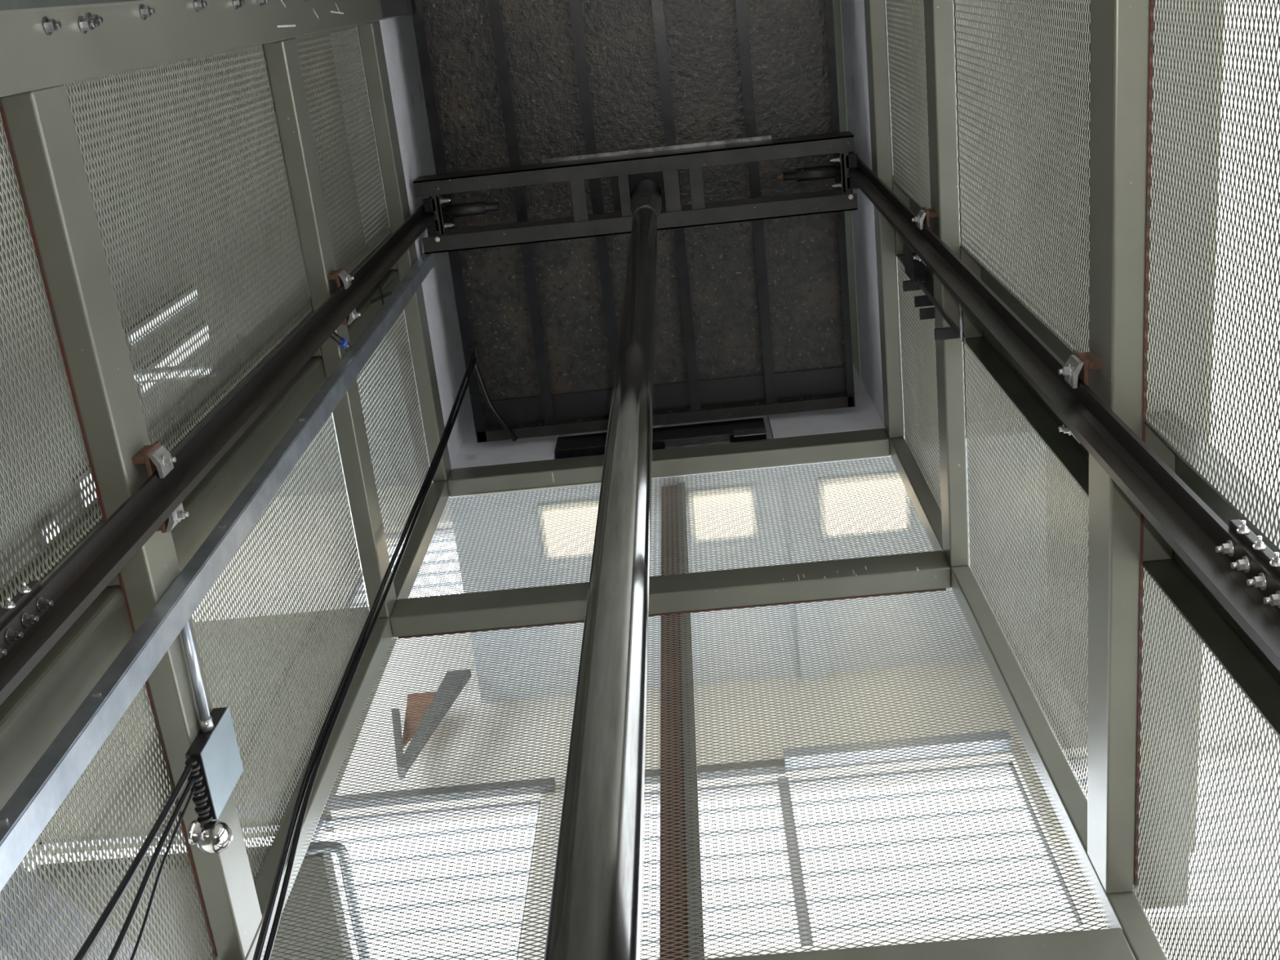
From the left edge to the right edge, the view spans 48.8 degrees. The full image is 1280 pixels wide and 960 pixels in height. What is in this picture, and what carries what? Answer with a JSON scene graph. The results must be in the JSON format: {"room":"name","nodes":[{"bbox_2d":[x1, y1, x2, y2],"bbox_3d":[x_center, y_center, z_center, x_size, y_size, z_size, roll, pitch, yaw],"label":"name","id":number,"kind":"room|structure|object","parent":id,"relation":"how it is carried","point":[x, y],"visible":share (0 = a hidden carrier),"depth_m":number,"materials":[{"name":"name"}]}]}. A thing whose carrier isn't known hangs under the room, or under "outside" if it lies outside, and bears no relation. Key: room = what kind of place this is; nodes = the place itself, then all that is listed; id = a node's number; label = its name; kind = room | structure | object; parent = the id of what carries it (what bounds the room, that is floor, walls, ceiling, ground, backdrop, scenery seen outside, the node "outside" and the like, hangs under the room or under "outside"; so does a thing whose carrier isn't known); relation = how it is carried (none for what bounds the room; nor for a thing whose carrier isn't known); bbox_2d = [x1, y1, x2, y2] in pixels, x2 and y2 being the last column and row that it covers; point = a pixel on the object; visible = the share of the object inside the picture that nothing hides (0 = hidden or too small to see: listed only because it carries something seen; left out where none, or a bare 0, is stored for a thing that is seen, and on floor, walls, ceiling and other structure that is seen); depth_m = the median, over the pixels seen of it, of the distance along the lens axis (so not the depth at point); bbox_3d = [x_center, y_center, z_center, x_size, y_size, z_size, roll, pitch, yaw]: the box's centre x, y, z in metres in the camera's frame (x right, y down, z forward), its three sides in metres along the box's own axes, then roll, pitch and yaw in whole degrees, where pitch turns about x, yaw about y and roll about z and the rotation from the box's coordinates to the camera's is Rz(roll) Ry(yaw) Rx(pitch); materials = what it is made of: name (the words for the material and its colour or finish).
{"room":"elevator shaft","nodes":[
{"label":"elevator shaft","id":0,"kind":"room"},
{"bbox_2d":[133,362,217,383],"bbox_3d":[-1.867,-0.416,5.557,0.400,0.059,0.050,-5,-70,3],"label":"lamp","id":1,"kind":"object","parent":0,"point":[207,362],"visible":0.07,"depth_m":5.54,"materials":[{"name":"grey"}]},
{"bbox_2d":[0,0,364,587],"bbox_3d":[-2.329,-1.621,4.131,0.150,11.200,5.300,-5,-70,3],"label":"wall","id":2,"kind":"structure","parent":0,"point":[5,5],"depth_m":5.99,"materials":[{"name":"grey metal"}]},
{"bbox_2d":[34,513,59,550],"bbox_3d":[-2.033,0.215,4.875,0.027,0.140,0.160,-5,-70,3],"label":"window","id":3,"kind":"structure","parent":2,"relation":"in","point":[54,513],"depth_m":4.83,"materials":[{"name":"grey"}]},
{"bbox_2d":[0,866,158,959],"bbox_3d":[-1.634,1.024,3.048,0.750,1.570,1.850,-5,-70,3],"label":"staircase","id":4,"kind":"structure","parent":2,"relation":"attached to","point":[20,868],"depth_m":2.99,"materials":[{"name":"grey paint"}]},
{"bbox_2d":[72,464,96,513],"bbox_3d":[-2.031,0.049,5.213,0.027,0.210,0.180,-5,-70,3],"label":"window","id":5,"kind":"structure","parent":2,"relation":"in","point":[89,464],"depth_m":5.14,"materials":[{"name":"grey"}]},
{"bbox_2d":[124,284,197,351],"bbox_3d":[-2.057,-0.708,6.086,0.027,0.890,0.075,-5,-70,3],"label":"window","id":6,"kind":"structure","parent":2,"relation":"in","point":[193,285],"depth_m":6.00,"materials":[{"name":"grey"}]},
{"bbox_2d":[137,320,210,399],"bbox_3d":[-2.037,-0.537,6.175,0.027,0.940,0.100,-5,-70,3],"label":"window","id":7,"kind":"structure","parent":2,"relation":"in","point":[202,321],"depth_m":6.21,"materials":[{"name":"grey"}]},
{"bbox_2d":[342,14,473,471],"bbox_3d":[-1.040,-1.363,7.262,0.160,2.260,1.987,-5,-70,3],"label":"wall","id":8,"kind":"structure","parent":0,"point":[398,37],"depth_m":6.49,"materials":[{"name":"concrete"}]},
{"bbox_2d":[0,0,384,97],"bbox_3d":[-1.161,-1.106,3.470,0.126,5.240,0.145,-5,-70,3],"label":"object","id":9,"kind":"structure","parent":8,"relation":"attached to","point":[42,47],"depth_m":3.19,"materials":[{"name":"grey metal"}]},
{"bbox_2d":[0,84,262,959],"bbox_3d":[-1.064,0.178,3.047,0.068,0.164,1.987,-5,-70,3],"label":"steel post","id":10,"kind":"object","parent":9,"relation":"attached to","point":[39,126],"depth_m":2.88,"materials":[{"name":"grey metal"}]},
{"bbox_2d":[0,102,102,608],"bbox_3d":[-1.171,-0.054,2.054,0.002,1.569,0.855,-5,-70,3],"label":"mesh panel","id":11,"kind":"object","parent":10,"relation":"attached to","point":[21,208],"visible":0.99,"depth_m":2.66,"materials":[{"name":"metal"}]},
{"bbox_2d":[0,684,216,959],"bbox_3d":[-1.046,1.066,2.462,0.002,1.569,0.889,-5,-70,3],"label":"mesh panel","id":12,"kind":"object","parent":10,"relation":"attached to","point":[19,876],"visible":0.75,"depth_m":2.83,"materials":[{"name":"metal"}]},
{"bbox_2d":[131,440,188,533],"bbox_3d":[-1.009,0.014,2.994,0.077,0.080,0.180,-5,-70,3],"label":"bracket","id":13,"kind":"object","parent":10,"relation":"attached to","point":[155,456],"visible":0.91,"depth_m":2.96,"materials":[{"name":"metal"}]},
{"bbox_2d":[0,195,435,705],"bbox_3d":[-0.973,-0.376,4.033,0.078,6.600,0.132,-5,-70,3],"label":"rail","id":14,"kind":"object","parent":13,"relation":"attached to","point":[37,616],"visible":0.99,"depth_m":2.88,"materials":[{"name":"metal"}]},
{"bbox_2d":[410,0,858,442],"bbox_3d":[-0.018,-1.368,6.251,1.929,0.302,2.402,-5,-70,3],"label":"car","id":15,"kind":"object","parent":14,"relation":"attached to","point":[545,117],"visible":0.96,"depth_m":6.32,"materials":[{"name":"black metal"}]},
{"bbox_2d":[252,355,474,959],"bbox_3d":[-0.814,0.311,4.520,0.171,4.448,0.268,-5,-70,3],"label":"cable","id":16,"kind":"object","parent":15,"relation":"hanging from","point":[363,637],"visible":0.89,"depth_m":3.97,"materials":[{"name":"black rubber"}]},
{"bbox_2d":[253,352,473,959],"bbox_3d":[-0.813,0.297,4.514,0.161,4.446,0.260,-5,-70,3],"label":"cable","id":17,"kind":"object","parent":15,"relation":"hanging from","point":[296,804],"visible":1,"depth_m":3.87,"materials":[{"name":"black rubber"}]},
{"bbox_2d":[262,356,477,959],"bbox_3d":[-0.799,0.317,4.522,0.165,4.447,0.265,-5,-70,3],"label":"cable","id":18,"kind":"object","parent":15,"relation":"hanging from","point":[272,937],"visible":1,"depth_m":3.91,"materials":[{"name":"black rubber"}]},
{"bbox_2d":[471,360,517,441],"bbox_3d":[-0.694,-0.365,6.637,0.048,0.080,0.439,-23,-72,9],"label":"cable loop","id":19,"kind":"object","parent":15,"relation":"attached to","point":[491,406],"visible":0.99,"depth_m":6.61,"materials":[{"name":"black rubber"}]},
{"bbox_2d":[543,179,662,959],"bbox_3d":[-0.016,-0.234,3.463,0.132,6.062,0.132,-5,-70,3],"label":"hydraulic piston","id":20,"kind":"object","parent":15,"relation":"attached to","point":[595,911],"visible":1,"depth_m":1.94,"materials":[{"name":"silver metal"}]},
{"bbox_2d":[180,619,213,733],"bbox_3d":[-0.985,0.425,3.120,0.029,0.039,0.286,-5,-70,3],"label":"conduit","id":21,"kind":"object","parent":10,"relation":"attached to","point":[206,722],"visible":0.83,"depth_m":3.12,"materials":[{"name":"metal"}]},
{"bbox_2d":[184,706,243,824],"bbox_3d":[-0.961,0.644,3.176,0.036,0.237,0.170,-5,-70,3],"label":"switch box","id":22,"kind":"object","parent":10,"relation":"attached to","point":[215,754],"visible":0.92,"depth_m":3.14,"materials":[{"name":"grey paint"}]},
{"bbox_2d":[73,761,194,959],"bbox_3d":[-0.961,0.767,2.556,0.024,1.041,0.096,24,-71,-8],"label":"cable","id":23,"kind":"object","parent":22,"relation":"hanging from","point":[89,942],"visible":1,"depth_m":2.68,"materials":[{"name":"black rubber"}]},
{"bbox_2d":[107,776,196,959],"bbox_3d":[-0.959,0.835,2.580,0.054,1.040,0.025,14,-70,-4],"label":"cable","id":24,"kind":"object","parent":22,"relation":"hanging from","point":[140,893],"visible":1,"depth_m":2.76,"materials":[{"name":"black rubber"}]},
{"bbox_2d":[129,786,196,959],"bbox_3d":[-0.955,0.882,2.598,0.018,1.040,0.100,-30,-73,11],"label":"cable","id":25,"kind":"object","parent":22,"relation":"hanging from","point":[192,793],"visible":1,"depth_m":2.82,"materials":[{"name":"black rubber"}]},
{"bbox_2d":[187,819,233,853],"bbox_3d":[-0.938,0.779,3.098,0.073,0.105,0.105,-5,-70,3],"label":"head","id":26,"kind":"object","parent":22,"relation":"attached to","point":[215,837],"visible":0.99,"depth_m":3.09},
{"bbox_2d":[262,38,396,618],"bbox_3d":[-1.034,-0.459,4.785,0.066,0.161,1.987,-5,-70,3],"label":"steel beam","id":27,"kind":"structure","parent":9,"relation":"attached to","point":[282,57],"depth_m":4.65,"materials":[{"name":"grey metal"}]},
{"bbox_2d":[63,44,312,451],"bbox_3d":[-1.143,-0.665,3.722,0.002,1.706,0.855,-5,-70,3],"label":"mesh panel","id":28,"kind":"object","parent":27,"relation":"attached to","point":[243,63],"visible":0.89,"depth_m":3.62,"materials":[{"name":"metal"}]},
{"bbox_2d":[191,413,368,883],"bbox_3d":[-1.018,0.454,4.130,0.002,1.706,0.889,-5,-70,3],"label":"mesh panel","id":29,"kind":"object","parent":27,"relation":"attached to","point":[282,503],"visible":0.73,"depth_m":4.06,"materials":[{"name":"metal"}]},
{"bbox_2d":[329,331,351,351],"bbox_3d":[-0.992,-0.465,4.625,0.034,0.184,0.136,-13,-71,5],"label":"cable gland","id":30,"kind":"object","parent":27,"relation":"attached to","point":[343,343],"visible":0.7,"depth_m":4.66,"materials":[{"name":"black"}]},
{"bbox_2d":[327,267,360,325],"bbox_3d":[-0.981,-0.613,4.702,0.077,0.080,0.180,-5,-70,3],"label":"bracket","id":31,"kind":"object","parent":27,"relation":"attached to","point":[341,276],"visible":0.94,"depth_m":4.67,"materials":[{"name":"metal"}]},
{"bbox_2d":[356,20,451,481],"bbox_3d":[-1.011,-0.950,6.123,0.066,0.161,1.987,-5,-70,3],"label":"steel beam","id":32,"kind":"structure","parent":9,"relation":"attached to","point":[370,35],"depth_m":6.00,"materials":[{"name":"grey metal"}]},
{"bbox_2d":[0,253,433,892],"bbox_3d":[-0.987,-0.026,3.815,0.046,5.350,0.150,-5,-70,3],"label":"metal rail","id":33,"kind":"object","parent":32,"relation":"attached to","point":[30,808],"visible":1,"depth_m":2.93,"materials":[{"name":"metal"}]},
{"bbox_2d":[293,25,390,274],"bbox_3d":[-1.117,-1.230,5.261,0.002,1.284,0.855,-5,-70,3],"label":"mesh panel","id":34,"kind":"object","parent":32,"relation":"attached to","point":[380,206],"visible":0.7,"depth_m":5.34,"materials":[{"name":"metal"}]},
{"bbox_2d":[356,310,431,573],"bbox_3d":[-0.992,-0.110,5.669,0.002,1.284,0.889,-5,-70,3],"label":"mesh panel","id":35,"kind":"object","parent":32,"relation":"attached to","point":[393,331],"visible":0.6,"depth_m":5.72,"materials":[{"name":"metal"}]},
{"bbox_2d":[244,469,451,959],"bbox_3d":[-0.942,0.874,4.139,0.066,5.140,0.083,-5,-70,3],"label":"steel post","id":36,"kind":"object","parent":8,"relation":"attached to","point":[434,504],"visible":0.49,"depth_m":4.42,"materials":[{"name":"grey metal"}]},
{"bbox_2d":[447,428,890,497],"bbox_3d":[0.124,-0.078,6.422,2.000,0.166,0.085,-5,-70,3],"label":"steel beam","id":37,"kind":"structure","parent":36,"relation":"attached to","point":[867,443],"depth_m":6.37,"materials":[{"name":"grey metal"}]},
{"bbox_2d":[408,456,934,598],"bbox_3d":[0.117,0.208,5.768,2.131,1.284,0.001,-5,-70,3],"label":"mesh panel","id":38,"kind":"object","parent":37,"relation":"attached to","point":[834,480],"visible":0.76,"depth_m":5.79,"materials":[{"name":"metal"}]},
{"bbox_2d":[389,550,951,638],"bbox_3d":[0.102,0.412,5.084,2.000,0.164,0.085,-5,-70,3],"label":"steel beam","id":39,"kind":"structure","parent":36,"relation":"attached to","point":[922,571],"depth_m":5.03,"materials":[{"name":"grey metal"}]},
{"bbox_2d":[269,589,1108,959],"bbox_3d":[0.090,0.819,4.102,2.131,1.981,0.002,-5,-70,3],"label":"mesh panel","id":40,"kind":"object","parent":39,"relation":"attached to","point":[948,592],"visible":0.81,"depth_m":3.91,"materials":[{"name":"metal"}]},
{"bbox_2d":[699,927,1136,959],"bbox_3d":[0.068,1.142,3.093,2.000,0.162,0.083,-5,-70,3],"label":"steel beam","id":41,"kind":"structure","parent":36,"relation":"attached to","point":[1109,944],"depth_m":3.08,"materials":[{"name":"grey metal"}]},
{"bbox_2d":[380,0,412,17],"bbox_3d":[-1.119,-2.055,5.934,0.275,0.120,0.212,-5,-70,3],"label":"trim","id":42,"kind":"structure","parent":8,"relation":"attached to","point":[390,8],"depth_m":5.90,"materials":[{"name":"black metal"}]},
{"bbox_2d":[274,0,925,497],"bbox_3d":[-0.506,-3.114,9.599,7.000,0.150,6.620,-5,-70,3],"label":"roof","id":43,"kind":"structure","parent":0,"point":[904,0],"depth_m":10.51,"materials":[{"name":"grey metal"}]},
{"bbox_2d":[22,486,1279,959],"bbox_3d":[-0.254,1.876,5.380,7.000,11.200,0.120,-5,-70,3],"label":"wall","id":44,"kind":"structure","parent":0,"point":[426,638],"depth_m":6.83,"materials":[{"name":"beige paint"}]},
{"bbox_2d":[32,840,353,959],"bbox_3d":[-1.366,1.637,4.500,0.922,0.080,1.000,-5,-70,3],"label":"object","id":45,"kind":"structure","parent":44,"relation":"attached to","point":[319,854],"depth_m":4.35,"materials":[{"name":"grey metal"}]},
{"bbox_2d":[22,801,540,959],"bbox_3d":[-1.642,1.809,5.990,2.391,1.210,0.060,-5,-70,3],"label":"window","id":46,"kind":"structure","parent":44,"relation":"in","point":[534,803],"depth_m":6.20,"materials":[{"name":"grey"}]},
{"bbox_2d":[305,841,370,959],"bbox_3d":[-0.896,1.599,4.441,0.134,0.045,1.072,-5,-70,3],"label":"handrail","id":47,"kind":"object","parent":44,"relation":"attached to","point":[336,842],"visible":0.56,"depth_m":4.29,"materials":[{"name":"metal"}]},
{"bbox_2d":[236,777,555,817],"bbox_3d":[-1.263,1.484,6.531,1.750,0.060,0.040,-5,-70,3],"label":"trim","id":48,"kind":"structure","parent":44,"relation":"attached to","point":[552,779],"depth_m":6.50,"materials":[{"name":"grey metal"}]},
{"bbox_2d":[347,528,460,608],"bbox_3d":[-1.448,0.590,9.285,0.770,1.320,0.030,-5,-70,3],"label":"window","id":49,"kind":"structure","parent":44,"relation":"in","point":[448,528],"depth_m":9.27,"materials":[{"name":"grey"}]},
{"bbox_2d":[564,758,785,784],"bbox_3d":[0.159,1.351,6.458,1.010,0.060,0.040,-5,-70,3],"label":"trim","id":50,"kind":"structure","parent":44,"relation":"attached to","point":[772,761],"depth_m":6.42,"materials":[{"name":"grey metal"}]},
{"bbox_2d":[785,471,828,679],"bbox_3d":[0.836,0.475,7.037,0.140,0.050,1.140,-5,-70,3],"label":"trim","id":51,"kind":"structure","parent":44,"relation":"attached to","point":[820,635],"depth_m":7.08,"materials":[{"name":"metal"}]},
{"bbox_2d":[640,762,1082,946],"bbox_3d":[0.664,1.593,5.873,2.041,1.210,0.060,-5,-70,3],"label":"window","id":52,"kind":"structure","parent":44,"relation":"in","point":[1007,765],"depth_m":5.92,"materials":[{"name":"grey"}]},
{"bbox_2d":[782,730,1011,770],"bbox_3d":[1.169,1.233,6.427,1.025,0.075,0.070,-5,-70,3],"label":"trim","id":53,"kind":"structure","parent":44,"relation":"attached to","point":[1006,731],"depth_m":6.40,"materials":[{"name":"grey"}]},
{"bbox_2d":[1066,741,1279,903],"bbox_3d":[2.549,1.422,5.779,1.380,1.210,0.030,-5,-70,3],"label":"window","id":54,"kind":"structure","parent":44,"relation":"in","point":[1267,744],"depth_m":5.86,"materials":[{"name":"grey"}]},
{"bbox_2d":[417,364,919,497],"bbox_3d":[0.146,-0.470,7.570,2.320,2.260,0.140,-5,-70,3],"label":"wall","id":55,"kind":"structure","parent":0,"point":[863,416],"depth_m":6.67,"materials":[{"name":"concrete"}]},
{"bbox_2d":[555,417,766,458],"bbox_3d":[0.162,-0.205,6.655,1.115,0.359,0.085,-5,-70,3],"label":"door sill","id":56,"kind":"structure","parent":55,"relation":"attached to","point":[748,429],"depth_m":6.57,"materials":[{"name":"black metal"}]},
{"bbox_2d":[448,408,1217,702],"bbox_3d":[0.950,0.405,7.046,3.700,0.220,1.240,-5,-70,3],"label":"ceiling","id":57,"kind":"structure","parent":0,"point":[938,593],"depth_m":7.14,"materials":[{"name":"white paint"}]},
{"bbox_2d":[391,669,471,778],"bbox_3d":[-1.061,1.196,6.875,0.370,0.910,0.100,-5,-70,3],"label":"bracket","id":58,"kind":"object","parent":57,"relation":"attached to","point":[448,694],"visible":0.54,"depth_m":6.93,"materials":[{"name":"metal"}]},
{"bbox_2d":[537,498,599,559],"bbox_3d":[-0.265,0.247,6.974,0.460,0.045,0.300,-5,-70,3],"label":"ceiling light","id":59,"kind":"object","parent":57,"relation":"attached to","point":[597,499],"visible":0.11,"depth_m":6.95,"materials":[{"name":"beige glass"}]},
{"bbox_2d":[686,485,759,542],"bbox_3d":[0.410,0.174,6.936,0.340,0.045,0.280,-5,-70,3],"label":"ceiling light","id":60,"kind":"object","parent":57,"relation":"attached to","point":[747,486],"visible":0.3,"depth_m":6.92,"materials":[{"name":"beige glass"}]},
{"bbox_2d":[693,493,753,539],"bbox_3d":[0.410,0.178,6.925,0.280,0.021,0.220,-5,-70,3],"label":"diffuser","id":61,"kind":"object","parent":60,"relation":"attached to","point":[695,493],"depth_m":6.92,"materials":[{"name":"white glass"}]},
{"bbox_2d":[817,471,911,538],"bbox_3d":[1.103,0.128,6.907,0.450,0.045,0.320,-5,-70,3],"label":"ceiling light","id":62,"kind":"object","parent":57,"relation":"attached to","point":[889,472],"visible":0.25,"depth_m":6.89,"materials":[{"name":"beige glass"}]},
{"bbox_2d":[840,0,919,427],"bbox_3d":[1.071,-1.548,6.387,0.160,0.810,2.487,-5,-70,3],"label":"wall","id":63,"kind":"structure","parent":0,"point":[853,21],"depth_m":6.43,"materials":[{"name":"concrete"}]},
{"bbox_2d":[832,0,861,378],"bbox_3d":[1.087,-1.936,7.448,0.164,1.450,2.487,-5,-70,3],"label":"trim","id":64,"kind":"structure","parent":63,"relation":"attached to","point":[836,3],"depth_m":7.00,"materials":[{"name":"paint"}]},
{"bbox_2d":[884,428,1168,959],"bbox_3d":[1.112,0.682,4.034,0.066,5.140,0.083,-5,-70,3],"label":"steel post","id":65,"kind":"object","parent":63,"relation":"attached to","point":[1068,799],"visible":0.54,"depth_m":3.95,"materials":[{"name":"grey metal"}]},
{"bbox_2d":[911,0,1225,853],"bbox_3d":[1.822,-2.463,6.923,0.140,5.250,6.500,-5,-70,3],"label":"wall","id":66,"kind":"structure","parent":0,"point":[913,35],"depth_m":6.40,"materials":[{"name":"grey metal"}]},
{"bbox_3d":[-1.239,1.030,0.345,0.150,2.300,2.900,-5,-70,3],"label":"wall","id":67,"kind":"structure","parent":0,"visible":0},
{"bbox_2d":[0,229,396,610],"bbox_3d":[-1.116,-0.069,3.796,0.071,5.140,0.316,-5,-70,3],"label":"channel","id":68,"kind":"object","parent":67,"relation":"on","point":[115,581],"visible":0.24,"depth_m":3.48,"materials":[{"name":"grey metal"}]},
{"bbox_2d":[0,268,399,810],"bbox_3d":[-1.102,-0.002,3.821,0.059,5.140,0.191,-5,-70,3],"label":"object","id":69,"kind":"object","parent":67,"relation":"on","point":[32,717],"visible":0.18,"depth_m":2.92,"materials":[{"name":"black metal"}]},
{"bbox_3d":[1.068,0.814,0.227,0.150,2.300,2.900,-5,-70,3],"label":"wall","id":70,"kind":"structure","parent":0,"visible":0},
{"bbox_2d":[893,174,1279,738],"bbox_3d":[1.073,-0.274,3.685,0.071,5.140,0.316,-5,-70,3],"label":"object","id":71,"kind":"object","parent":70,"relation":"on","point":[1250,668],"visible":0.3,"depth_m":2.83,"materials":[{"name":"black metal"}]},
{"bbox_2d":[1133,0,1217,908],"bbox_3d":[1.105,0.000,2.991,0.114,0.150,2.070,-5,-70,3],"label":"column","id":72,"kind":"structure","parent":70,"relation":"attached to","point":[1193,6],"depth_m":2.81,"materials":[{"name":"grey metal"}]},
{"bbox_3d":[0.905,-1.282,3.318,0.099,5.140,0.145,-5,-70,3],"label":"steel post","id":73,"kind":"object","parent":70,"relation":"attached to","visible":0},
{"bbox_2d":[863,0,904,438],"bbox_3d":[1.042,-1.142,6.019,0.066,0.161,1.987,-5,-70,3],"label":"steel beam","id":74,"kind":"structure","parent":73,"relation":"attached to","point":[875,19],"depth_m":5.98,"materials":[{"name":"grey metal"}]},
{"bbox_2d":[885,0,930,208],"bbox_3d":[1.008,-1.428,5.152,0.002,1.284,0.855,-5,-70,3],"label":"mesh panel","id":75,"kind":"object","parent":74,"relation":"attached to","point":[915,25],"visible":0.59,"depth_m":5.32,"materials":[{"name":"metal"}]},
{"bbox_2d":[897,257,941,510],"bbox_3d":[1.133,-0.314,5.559,0.002,1.284,0.899,-5,-70,3],"label":"mesh panel","id":76,"kind":"object","parent":74,"relation":"attached to","point":[923,344],"visible":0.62,"depth_m":5.72,"materials":[{"name":"metal"}]},
{"bbox_2d":[924,0,968,566],"bbox_3d":[1.020,-0.651,4.680,0.066,0.161,1.987,-5,-70,3],"label":"steel beam","id":77,"kind":"structure","parent":73,"relation":"attached to","point":[939,15],"depth_m":4.61,"materials":[{"name":"grey metal"}]},
{"bbox_2d":[911,206,937,265],"bbox_3d":[0.932,-0.798,4.624,0.077,0.080,0.180,-5,-70,3],"label":"bracket","id":78,"kind":"object","parent":77,"relation":"attached to","point":[924,215],"visible":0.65,"depth_m":4.58,"materials":[{"name":"metal"}]},
{"bbox_2d":[902,243,965,342],"bbox_3d":[0.977,-0.654,4.740,0.075,1.020,0.236,-5,-70,3],"label":"bracket","id":79,"kind":"object","parent":77,"relation":"attached to","point":[914,269],"visible":0.82,"depth_m":4.87,"materials":[{"name":"metal"}]},
{"bbox_2d":[954,0,1090,351],"bbox_3d":[0.982,-0.864,3.614,0.002,1.706,0.855,-5,-70,3],"label":"mesh panel","id":80,"kind":"object","parent":77,"relation":"attached to","point":[1033,281],"visible":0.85,"depth_m":3.58,"materials":[{"name":"metal"}]},
{"bbox_2d":[964,342,1088,798],"bbox_3d":[1.107,0.251,4.020,0.002,1.706,0.899,-5,-70,3],"label":"mesh panel","id":81,"kind":"object","parent":77,"relation":"attached to","point":[1042,464],"visible":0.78,"depth_m":3.98,"materials":[{"name":"metal"}]},
{"bbox_2d":[1087,0,1153,893],"bbox_3d":[0.992,-0.014,2.942,0.068,0.164,1.987,-5,-70,3],"label":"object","id":82,"kind":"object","parent":73,"relation":"attached to","point":[1122,30],"depth_m":2.82,"materials":[{"name":"grey metal"}]},
{"bbox_2d":[1057,349,1101,443],"bbox_3d":[0.903,-0.172,2.915,0.077,0.080,0.180,-5,-70,3],"label":"bracket","id":83,"kind":"object","parent":82,"relation":"attached to","point":[1078,364],"visible":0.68,"depth_m":2.87,"materials":[{"name":"metal"}]},
{"bbox_2d":[847,151,1279,671],"bbox_3d":[0.900,-0.551,3.938,0.078,6.600,0.132,-5,-70,3],"label":"rail","id":84,"kind":"object","parent":83,"relation":"attached to","point":[1234,564],"visible":0.98,"depth_m":2.50,"materials":[{"name":"metal"}]},
{"bbox_2d":[1135,566,1279,959],"bbox_3d":[1.079,0.862,2.352,0.002,1.569,0.899,-5,-70,3],"label":"mesh panel","id":85,"kind":"object","parent":82,"relation":"attached to","point":[1154,637],"visible":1,"depth_m":2.69,"materials":[{"name":"metal"}]},
{"bbox_2d":[1146,0,1279,546],"bbox_3d":[0.954,-0.252,1.946,0.002,1.569,0.855,-5,-70,3],"label":"mesh panel","id":86,"kind":"object","parent":82,"relation":"attached to","point":[1184,24],"visible":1,"depth_m":2.35,"materials":[{"name":"metal"}]},
{"label":"outside","id":87,"kind":"structure","parent":0,"visible":0},
{"bbox_3d":[-0.020,0.430,-1.173,50.000,0.100,50.000,-5,-70,3],"label":"ground","id":88,"kind":"structure","parent":87,"visible":0},
{"bbox_2d":[659,483,704,959],"bbox_3d":[0.109,1.381,3.306,0.115,7.660,0.162,-5,-70,3],"label":"steel column","id":89,"kind":"structure","parent":88,"relation":"on","point":[666,642],"depth_m":4.29,"materials":[{"name":"brown metal"}]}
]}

